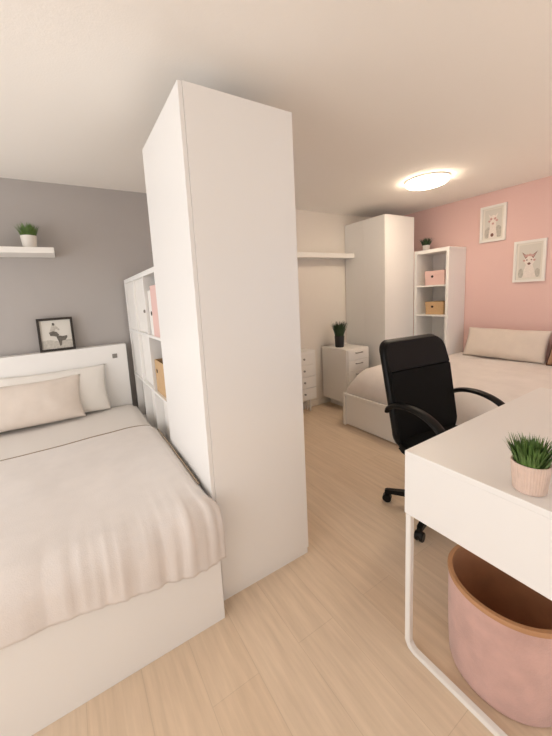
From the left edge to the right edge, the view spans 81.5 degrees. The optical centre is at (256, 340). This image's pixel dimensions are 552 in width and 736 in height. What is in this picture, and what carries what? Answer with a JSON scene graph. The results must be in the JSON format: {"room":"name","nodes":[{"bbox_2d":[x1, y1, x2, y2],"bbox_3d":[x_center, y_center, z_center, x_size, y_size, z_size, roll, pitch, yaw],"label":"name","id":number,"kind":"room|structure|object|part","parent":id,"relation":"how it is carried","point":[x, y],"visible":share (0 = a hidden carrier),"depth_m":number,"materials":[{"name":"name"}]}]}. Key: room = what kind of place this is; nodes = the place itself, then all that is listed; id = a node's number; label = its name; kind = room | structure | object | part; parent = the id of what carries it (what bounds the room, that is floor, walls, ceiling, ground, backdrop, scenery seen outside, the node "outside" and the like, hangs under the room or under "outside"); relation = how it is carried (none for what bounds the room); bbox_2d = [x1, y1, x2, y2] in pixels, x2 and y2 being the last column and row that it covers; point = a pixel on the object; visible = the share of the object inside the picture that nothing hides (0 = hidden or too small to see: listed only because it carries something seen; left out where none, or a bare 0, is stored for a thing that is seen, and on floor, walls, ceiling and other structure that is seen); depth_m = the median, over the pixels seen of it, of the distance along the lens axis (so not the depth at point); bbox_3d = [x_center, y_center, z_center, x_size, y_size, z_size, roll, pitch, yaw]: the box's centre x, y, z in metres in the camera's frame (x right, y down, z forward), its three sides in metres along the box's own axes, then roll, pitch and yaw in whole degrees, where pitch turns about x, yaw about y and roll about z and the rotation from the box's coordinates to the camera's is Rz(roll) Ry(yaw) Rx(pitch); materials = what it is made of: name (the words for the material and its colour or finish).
{"room":"shared bedroom","nodes":[
{"label":"shared bedroom","id":0,"kind":"room"},
{"bbox_2d":[0,178,370,406],"bbox_3d":[-0.848,-0.137,2.978,6.522,2.300,0.120,-8,9,-30],"label":"wall","id":1,"kind":"structure","parent":0,"point":[100,238],"depth_m":2.58,"materials":[{"name":"paint"}]},
{"bbox_2d":[0,246,54,257],"bbox_3d":[-1.886,-0.583,2.093,0.963,0.039,0.248,-8,9,-30],"label":"wall shelf","id":2,"kind":"object","parent":1,"relation":"attached to","point":[5,251],"visible":1,"depth_m":2.19,"materials":[{"name":"white paint"}]},
{"bbox_2d":[14,222,38,246],"bbox_3d":[-1.610,-0.738,2.254,0.167,0.192,0.167,1,9,28],"label":"potted grass","id":3,"kind":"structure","parent":2,"relation":"on","point":[28,233],"depth_m":2.22,"materials":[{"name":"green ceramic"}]},
{"bbox_2d":[20,235,36,246],"bbox_3d":[-1.606,-0.691,2.263,0.100,0.095,0.100,-8,9,-30],"label":"pot","id":4,"kind":"object","parent":3,"relation":"on","point":[27,240],"depth_m":2.23,"materials":[{"name":"white ceramic"}]},
{"bbox_2d":[303,397,330,408],"bbox_3d":[-1.124,1.024,2.856,5.410,0.070,0.012,-8,9,-30],"label":"baseboard","id":5,"kind":"structure","parent":1,"relation":"attached to","point":[325,399],"depth_m":3.95,"materials":[{"name":"white wood"}]},
{"bbox_2d":[297,252,353,259],"bbox_3d":[0.487,-0.936,3.525,1.512,0.053,0.163,-8,9,-30],"label":"wall shelf","id":6,"kind":"object","parent":1,"relation":"attached to","point":[300,255],"visible":0.51,"depth_m":3.62,"materials":[{"name":"white paint"}]},
{"bbox_2d":[0,0,551,217],"bbox_3d":[0.187,-1.131,0.966,6.522,0.100,4.440,-8,9,-30],"label":"ceiling","id":7,"kind":"structure","parent":0,"point":[380,95],"depth_m":1.42,"materials":[{"name":"white paint"}]},
{"bbox_2d":[405,172,449,189],"bbox_3d":[1.497,-1.381,2.806,0.354,0.062,0.354,-8,9,-30],"label":"ceiling lamp","id":8,"kind":"object","parent":7,"relation":"attached to","point":[429,180],"visible":1,"depth_m":2.72,"materials":[{"name":"white"}]},
{"bbox_2d":[32,401,551,735],"bbox_3d":[0.325,1.242,1.296,6.522,0.100,4.440,-8,9,-30],"label":"floor","id":9,"kind":"structure","parent":0,"point":[316,646],"depth_m":1.26,"materials":[{"name":"brown wood"}]},
{"bbox_2d":[0,343,224,735],"bbox_3d":[-1.242,0.695,1.708,1.458,1.048,1.768,-8,9,-30],"label":"bed","id":10,"kind":"object","parent":9,"relation":"on","point":[49,674],"visible":0.28,"depth_m":1.16,"materials":[{"name":"white wood"}]},
{"bbox_2d":[36,317,75,352],"bbox_3d":[-1.531,-0.048,2.447,0.235,0.252,0.051,-8,9,-30],"label":"picture frame","id":11,"kind":"object","parent":10,"relation":"on","point":[54,334],"visible":1,"depth_m":2.44,"materials":[{"name":"black wood"}]},
{"bbox_3d":[-1.688,0.623,2.415,1.417,1.048,0.091,-8,9,-30],"label":"headboard","id":12,"kind":"part","parent":10,"relation":"part of","materials":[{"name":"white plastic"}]},
{"bbox_2d":[0,404,150,459],"bbox_3d":[-1.472,0.661,2.068,1.455,0.046,0.680,-8,9,-30],"label":"sheet","id":13,"kind":"object","parent":10,"relation":"on","point":[22,441],"visible":0.73,"depth_m":2.19,"materials":[{"name":"beige fabric"}]},
{"bbox_2d":[0,374,85,432],"bbox_3d":[-1.630,0.455,2.229,0.750,0.303,0.174,-8,9,-30],"label":"pillow","id":14,"kind":"object","parent":13,"relation":"on","point":[48,401],"visible":1,"depth_m":2.23,"materials":[{"name":"beige fabric"}]},
{"bbox_2d":[0,364,110,412],"bbox_3d":[-1.503,0.407,2.379,0.742,0.353,0.138,-8,9,-31],"label":"pillow","id":15,"kind":"object","parent":13,"relation":"on","point":[92,384],"visible":0.43,"depth_m":2.46,"materials":[{"name":"white fabric"}]},
{"bbox_3d":[-0.777,1.094,1.007,1.458,0.400,0.022,-8,9,-30],"label":"foot panel","id":16,"kind":"part","parent":10,"relation":"part of","materials":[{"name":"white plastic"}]},
{"bbox_2d":[0,425,225,649],"bbox_3d":[-1.037,0.819,1.395,1.497,0.280,1.088,-8,9,-30],"label":"duvet","id":17,"kind":"object","parent":10,"relation":"on","point":[87,525],"visible":1,"depth_m":1.24,"materials":[{"name":"beige fabric"}]},
{"bbox_2d":[124,267,171,445],"bbox_3d":[-0.645,0.299,2.412,0.350,1.571,1.063,-8,9,-30],"label":"bookcase","id":18,"kind":"object","parent":9,"relation":"on","point":[146,347],"visible":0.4,"depth_m":2.35,"materials":[{"name":"white wood"}]},
{"bbox_3d":[-0.983,-0.274,2.541,0.016,0.372,0.315,-8,9,-30],"label":"door","id":19,"kind":"part","parent":18,"relation":"part of","materials":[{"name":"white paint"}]},
{"bbox_3d":[-0.956,0.107,2.597,0.016,0.360,0.315,-8,9,-30],"label":"door","id":20,"kind":"part","parent":18,"relation":"part of","materials":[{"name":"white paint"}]},
{"bbox_3d":[-0.795,-0.244,2.249,0.016,0.372,0.340,-8,9,-30],"label":"door","id":21,"kind":"part","parent":18,"relation":"part of","materials":[{"name":"white paint"}]},
{"bbox_3d":[-0.663,-0.067,2.347,0.331,0.016,0.344,-8,9,-30],"label":"shelf","id":22,"kind":"part","parent":18,"relation":"part of","materials":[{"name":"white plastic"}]},
{"bbox_3d":[-0.768,0.137,2.305,0.016,0.360,0.340,-8,9,-30],"label":"door","id":23,"kind":"part","parent":18,"relation":"part of","materials":[{"name":"white paint"}]},
{"bbox_3d":[-0.641,0.309,2.399,0.331,0.016,0.344,-8,9,-30],"label":"shelf","id":24,"kind":"part","parent":18,"relation":"part of","materials":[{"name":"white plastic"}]},
{"bbox_2d":[147,290,153,334],"bbox_3d":[-0.574,-0.190,2.099,0.234,0.285,0.083,-8,9,-30],"label":"magazine file","id":25,"kind":"object","parent":18,"relation":"on","point":[148,292],"visible":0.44,"depth_m":2.04,"materials":[{"name":"white paint"}]},
{"bbox_3d":[-0.722,0.512,2.372,0.016,0.365,0.340,-8,9,-30],"label":"door","id":26,"kind":"part","parent":18,"relation":"part of","materials":[{"name":"white paint"}]},
{"bbox_2d":[150,285,159,336],"bbox_3d":[-0.506,-0.190,1.982,0.235,0.310,0.178,-8,9,-30],"label":"magazine file","id":27,"kind":"object","parent":18,"relation":"on","point":[152,288],"visible":0.24,"depth_m":1.93,"materials":[{"name":"pink cardboard"}]},
{"bbox_3d":[-0.486,-0.036,2.052,0.331,0.016,0.314,-8,9,-30],"label":"shelf","id":28,"kind":"part","parent":18,"relation":"part of","materials":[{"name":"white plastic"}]},
{"bbox_2d":[154,358,165,397],"bbox_3d":[-0.491,0.228,2.077,0.254,0.215,0.280,-8,9,-30],"label":"storage box","id":29,"kind":"object","parent":18,"relation":"on","point":[159,369],"visible":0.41,"depth_m":2.04,"materials":[{"name":"brown cardboard"}]},
{"bbox_3d":[-0.465,0.339,2.104,0.331,0.016,0.314,-8,9,-30],"label":"shelf","id":30,"kind":"part","parent":18,"relation":"part of","materials":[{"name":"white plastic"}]},
{"bbox_3d":[-0.548,0.542,2.081,0.016,0.365,0.302,-8,9,-30],"label":"door","id":31,"kind":"part","parent":18,"relation":"part of","materials":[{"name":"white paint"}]},
{"bbox_2d":[142,80,308,600],"bbox_3d":[-0.159,0.067,1.695,0.518,2.170,0.613,-8,9,-30],"label":"wardrobe","id":32,"kind":"object","parent":9,"relation":"on","point":[219,166],"visible":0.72,"depth_m":1.41,"materials":[{"name":"white wood"}]},
{"bbox_3d":[-0.375,0.078,1.568,0.018,2.128,0.611,-8,9,-30],"label":"door","id":33,"kind":"part","parent":32,"relation":"part of","materials":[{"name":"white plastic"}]},
{"bbox_2d":[301,348,316,410],"bbox_3d":[0.496,0.485,3.637,0.370,0.735,0.206,-8,9,-30],"label":"dresser","id":34,"kind":"object","parent":9,"relation":"on","point":[308,362],"visible":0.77,"depth_m":3.60,"materials":[{"name":"white paint"}]},
{"bbox_3d":[0.518,0.212,3.535,0.338,0.128,0.014,-8,9,-30],"label":"drawer","id":35,"kind":"part","parent":34,"relation":"part of","materials":[{"name":"white paint"}]},
{"bbox_3d":[0.526,0.344,3.553,0.338,0.128,0.014,-8,9,-30],"label":"drawer","id":36,"kind":"part","parent":34,"relation":"part of","materials":[{"name":"white paint"}]},
{"bbox_3d":[0.534,0.477,3.572,0.338,0.128,0.014,-8,9,-30],"label":"drawer","id":37,"kind":"part","parent":34,"relation":"part of","materials":[{"name":"white paint"}]},
{"bbox_3d":[0.541,0.609,3.590,0.338,0.128,0.014,-8,9,-30],"label":"drawer","id":38,"kind":"part","parent":34,"relation":"part of","materials":[{"name":"white paint"}]},
{"bbox_2d":[322,343,368,405],"bbox_3d":[1.085,0.428,3.844,0.360,0.722,0.436,-8,9,-30],"label":"drawer unit","id":39,"kind":"object","parent":9,"relation":"on","point":[341,366],"visible":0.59,"depth_m":3.71,"materials":[{"name":"white paint"}]},
{"bbox_2d":[331,321,347,347],"bbox_3d":[0.981,-0.083,3.768,0.216,0.322,0.237,-1,8,17],"label":"potted plant","id":40,"kind":"object","parent":39,"relation":"on","point":[339,330],"visible":1,"depth_m":3.73,"materials":[{"name":"black ceramic"}]},
{"bbox_3d":[0.985,0.009,3.785,0.112,0.135,0.112,-8,9,-30],"label":"pot","id":41,"kind":"part","parent":40,"relation":"part of","materials":[{"name":"black ceramic"}]},
{"bbox_3d":[1.162,0.155,3.646,0.332,0.116,0.016,-8,9,-30],"label":"drawer","id":42,"kind":"part","parent":39,"relation":"part of","materials":[{"name":"white paint"}]},
{"bbox_3d":[1.169,0.276,3.663,0.332,0.116,0.016,-8,9,-30],"label":"drawer","id":43,"kind":"part","parent":39,"relation":"part of","materials":[{"name":"white paint"}]},
{"bbox_3d":[1.176,0.396,3.680,0.332,0.116,0.016,-8,9,-30],"label":"drawer","id":44,"kind":"part","parent":39,"relation":"part of","materials":[{"name":"white paint"}]},
{"bbox_2d":[343,392,395,443],"bbox_3d":[2.067,0.622,2.849,1.548,0.500,1.985,-8,9,-30],"label":"bed","id":45,"kind":"object","parent":9,"relation":"on","point":[367,415],"visible":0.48,"depth_m":3.07,"materials":[{"name":"white paint"}]},
{"bbox_3d":[1.421,0.792,2.480,0.030,0.338,1.985,-8,9,-30],"label":"frame","id":46,"kind":"part","parent":45,"relation":"part of","materials":[{"name":"white paint"}]},
{"bbox_2d":[346,352,551,424],"bbox_3d":[2.067,0.403,2.828,1.535,0.293,1.958,-8,9,-30],"label":"duvet","id":47,"kind":"object","parent":45,"relation":"on","point":[507,380],"visible":0.52,"depth_m":2.68,"materials":[{"name":"beige fabric"}]},
{"bbox_2d":[463,327,551,363],"bbox_3d":[2.507,0.033,3.241,0.199,0.293,0.714,-8,9,-28],"label":"cushion","id":48,"kind":"object","parent":47,"relation":"on","point":[516,345],"visible":1,"depth_m":3.15,"materials":[{"name":"beige fabric"}]},
{"bbox_2d":[545,345,551,365],"bbox_3d":[2.787,0.096,2.737,0.175,0.285,0.429,-8,9,-30],"label":"cushion","id":49,"kind":"object","parent":47,"relation":"on","point":[549,360],"visible":1,"depth_m":2.89,"materials":[{"name":"beige fabric"}]},
{"bbox_2d":[345,214,413,367],"bbox_3d":[1.513,-0.343,3.949,0.517,2.170,0.580,-8,9,-30],"label":"wardrobe","id":50,"kind":"object","parent":9,"relation":"on","point":[379,276],"visible":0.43,"depth_m":3.69,"materials":[{"name":"white wood"}]},
{"bbox_3d":[1.224,-0.350,3.945,0.018,2.117,0.289,-8,9,-30],"label":"door","id":51,"kind":"part","parent":50,"relation":"part of","materials":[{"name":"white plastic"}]},
{"bbox_3d":[1.371,-0.324,3.697,0.018,2.117,0.289,-8,9,-30],"label":"door","id":52,"kind":"part","parent":50,"relation":"part of","materials":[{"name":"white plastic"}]},
{"bbox_3d":[1.665,-0.320,3.714,0.497,2.170,0.018,-8,9,-30],"label":"panel","id":53,"kind":"part","parent":50,"relation":"part of","materials":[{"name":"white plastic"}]},
{"bbox_2d":[414,246,465,354],"bbox_3d":[2.146,-0.159,3.770,0.341,1.782,0.398,-8,9,-30],"label":"bookcase","id":54,"kind":"object","parent":9,"relation":"on","point":[449,326],"visible":0.54,"depth_m":3.66,"materials":[{"name":"white wood"}]},
{"bbox_2d":[419,238,433,249],"bbox_3d":[1.998,-1.136,3.768,0.167,0.166,0.162,-1,8,14],"label":"potted grass","id":55,"kind":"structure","parent":54,"relation":"on","point":[425,244],"depth_m":3.74,"materials":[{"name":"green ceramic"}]},
{"bbox_2d":[422,245,429,249],"bbox_3d":[2.006,-1.088,3.773,0.080,0.070,0.080,-8,9,-30],"label":"pot","id":56,"kind":"object","parent":55,"relation":"on","point":[425,247],"depth_m":3.74,"materials":[{"name":"white ceramic"}]},
{"bbox_3d":[2.132,-0.307,3.747,0.326,0.018,0.334,-8,9,-30],"label":"shelf","id":57,"kind":"part","parent":54,"relation":"part of","materials":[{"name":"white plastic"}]},
{"bbox_3d":[2.113,-0.638,3.700,0.326,0.018,0.334,-8,9,-30],"label":"shelf","id":58,"kind":"part","parent":54,"relation":"part of","materials":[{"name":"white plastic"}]},
{"bbox_2d":[425,301,444,314],"bbox_3d":[2.136,-0.386,3.721,0.235,0.145,0.215,-8,9,-30],"label":"storage box","id":59,"kind":"object","parent":54,"relation":"on","point":[432,307],"visible":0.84,"depth_m":3.65,"materials":[{"name":"brown cardboard"}]},
{"bbox_3d":[2.133,-0.435,3.715,0.235,0.045,0.215,-8,9,-30],"label":"lid","id":60,"kind":"part","parent":59,"relation":"part of","materials":[{"name":"orange cardboard"}]},
{"bbox_2d":[425,270,445,284],"bbox_3d":[2.114,-0.724,3.670,0.245,0.160,0.230,-8,9,-30],"label":"storage box","id":61,"kind":"object","parent":54,"relation":"on","point":[437,277],"visible":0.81,"depth_m":3.60,"materials":[{"name":"pink cardboard"}]},
{"bbox_3d":[2.110,-0.781,3.662,0.245,0.045,0.230,-8,9,-30],"label":"lid","id":62,"kind":"part","parent":61,"relation":"part of","materials":[{"name":"pink"}]},
{"bbox_3d":[2.285,-0.179,3.851,0.008,1.718,0.334,-8,9,-30],"label":"panel","id":63,"kind":"part","parent":54,"relation":"part of","materials":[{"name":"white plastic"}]},
{"bbox_2d":[379,334,504,542],"bbox_3d":[1.093,0.530,1.848,0.624,1.067,0.599,-7,9,-23],"label":"office chair","id":64,"kind":"object","parent":9,"relation":"on","point":[417,374],"visible":0.44,"depth_m":1.92,"materials":[{"name":"black plastic"}]},
{"bbox_3d":[0.961,0.966,2.018,0.278,0.055,0.044,1,9,30],"label":"leg","id":65,"kind":"part","parent":64,"relation":"part of","materials":[{"name":"black plastic"}]},
{"bbox_3d":[1.002,0.305,1.997,0.520,0.653,0.160,-7,9,-23],"label":"backrest","id":66,"kind":"part","parent":64,"relation":"part of","materials":[{"name":"black plastic"}]},
{"bbox_3d":[0.873,0.516,1.728,0.108,0.332,0.415,-7,9,-23],"label":"armrest","id":67,"kind":"part","parent":64,"relation":"part of","materials":[{"name":"black plastic"}]},
{"bbox_3d":[0.982,0.992,1.823,0.278,0.055,0.044,-10,11,-41],"label":"leg","id":68,"kind":"part","parent":64,"relation":"part of","materials":[{"name":"black plastic"}]},
{"bbox_3d":[1.123,0.603,1.798,0.540,0.085,0.470,-7,9,-23],"label":"seat","id":69,"kind":"part","parent":64,"relation":"part of","materials":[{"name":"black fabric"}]},
{"bbox_3d":[1.323,0.463,1.922,0.108,0.332,0.415,-7,9,-23],"label":"armrest","id":70,"kind":"part","parent":64,"relation":"part of","materials":[{"name":"black plastic"}]},
{"bbox_2d":[405,387,551,735],"bbox_3d":[1.196,0.744,1.222,1.158,0.806,0.592,-8,9,-30],"label":"desk","id":71,"kind":"object","parent":9,"relation":"on","point":[458,480],"visible":0.99,"depth_m":1.02,"materials":[{"name":"white wood"}]},
{"bbox_3d":[0.717,0.930,0.955,0.022,0.566,0.584,-8,9,-30],"label":"loop leg","id":72,"kind":"part","parent":71,"relation":"part of","materials":[{"name":"white paint"}]},
{"bbox_3d":[0.691,0.541,0.899,0.017,0.219,0.591,-8,9,-30],"label":"panel","id":73,"kind":"part","parent":71,"relation":"part of","materials":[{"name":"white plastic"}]},
{"bbox_2d":[505,432,551,496],"bbox_3d":[0.747,0.334,0.870,0.126,0.152,0.130,-1,8,17],"label":"potted grass","id":74,"kind":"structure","parent":71,"relation":"on","point":[531,466],"depth_m":0.85,"materials":[{"name":"ceramic"}]},
{"bbox_2d":[510,456,551,496],"bbox_3d":[0.748,0.369,0.873,0.088,0.083,0.088,-8,9,-30],"label":"pot","id":75,"kind":"object","parent":74,"relation":"on","point":[530,479],"depth_m":0.84,"materials":[{"name":"ceramic"}]},
{"bbox_2d":[447,544,551,727],"bbox_3d":[0.882,1.002,1.128,0.364,0.357,0.364,-8,9,-30],"label":"waste bin","id":76,"kind":"object","parent":9,"relation":"on","point":[500,627],"visible":0.84,"depth_m":1.04,"materials":[{"name":"pink fabric"}]},
{"bbox_2d":[405,176,551,360],"bbox_3d":[3.001,-0.327,2.732,0.120,2.300,4.200,-8,9,-30],"label":"wall","id":77,"kind":"structure","parent":0,"point":[492,300],"depth_m":3.32,"materials":[{"name":"pink paint"}]},
{"bbox_2d":[479,202,507,243],"bbox_3d":[2.454,-1.213,3.313,0.022,0.363,0.234,-8,9,-30],"label":"picture frame","id":78,"kind":"object","parent":77,"relation":"attached to","point":[493,219],"visible":1,"depth_m":3.31,"materials":[{"name":"white paint"}]},
{"bbox_2d":[484,208,501,238],"bbox_3d":[2.459,-1.214,3.317,0.009,0.283,0.154,-8,9,-30],"label":"print","id":79,"kind":"object","parent":78,"relation":"attached to","point":[492,216],"depth_m":3.31,"materials":[{"name":"brown"}]},
{"bbox_2d":[512,238,547,282],"bbox_3d":[2.643,-0.770,3.094,0.022,0.395,0.251,-8,9,-30],"label":"picture frame","id":80,"kind":"object","parent":77,"relation":"attached to","point":[529,259],"visible":1,"depth_m":3.09,"materials":[{"name":"white paint"}]},
{"bbox_2d":[518,243,541,277],"bbox_3d":[2.649,-0.771,3.098,0.009,0.315,0.171,-8,9,-30],"label":"print","id":81,"kind":"object","parent":80,"relation":"attached to","point":[529,254],"depth_m":3.09,"materials":[{"name":"brown paper"}]}
]}

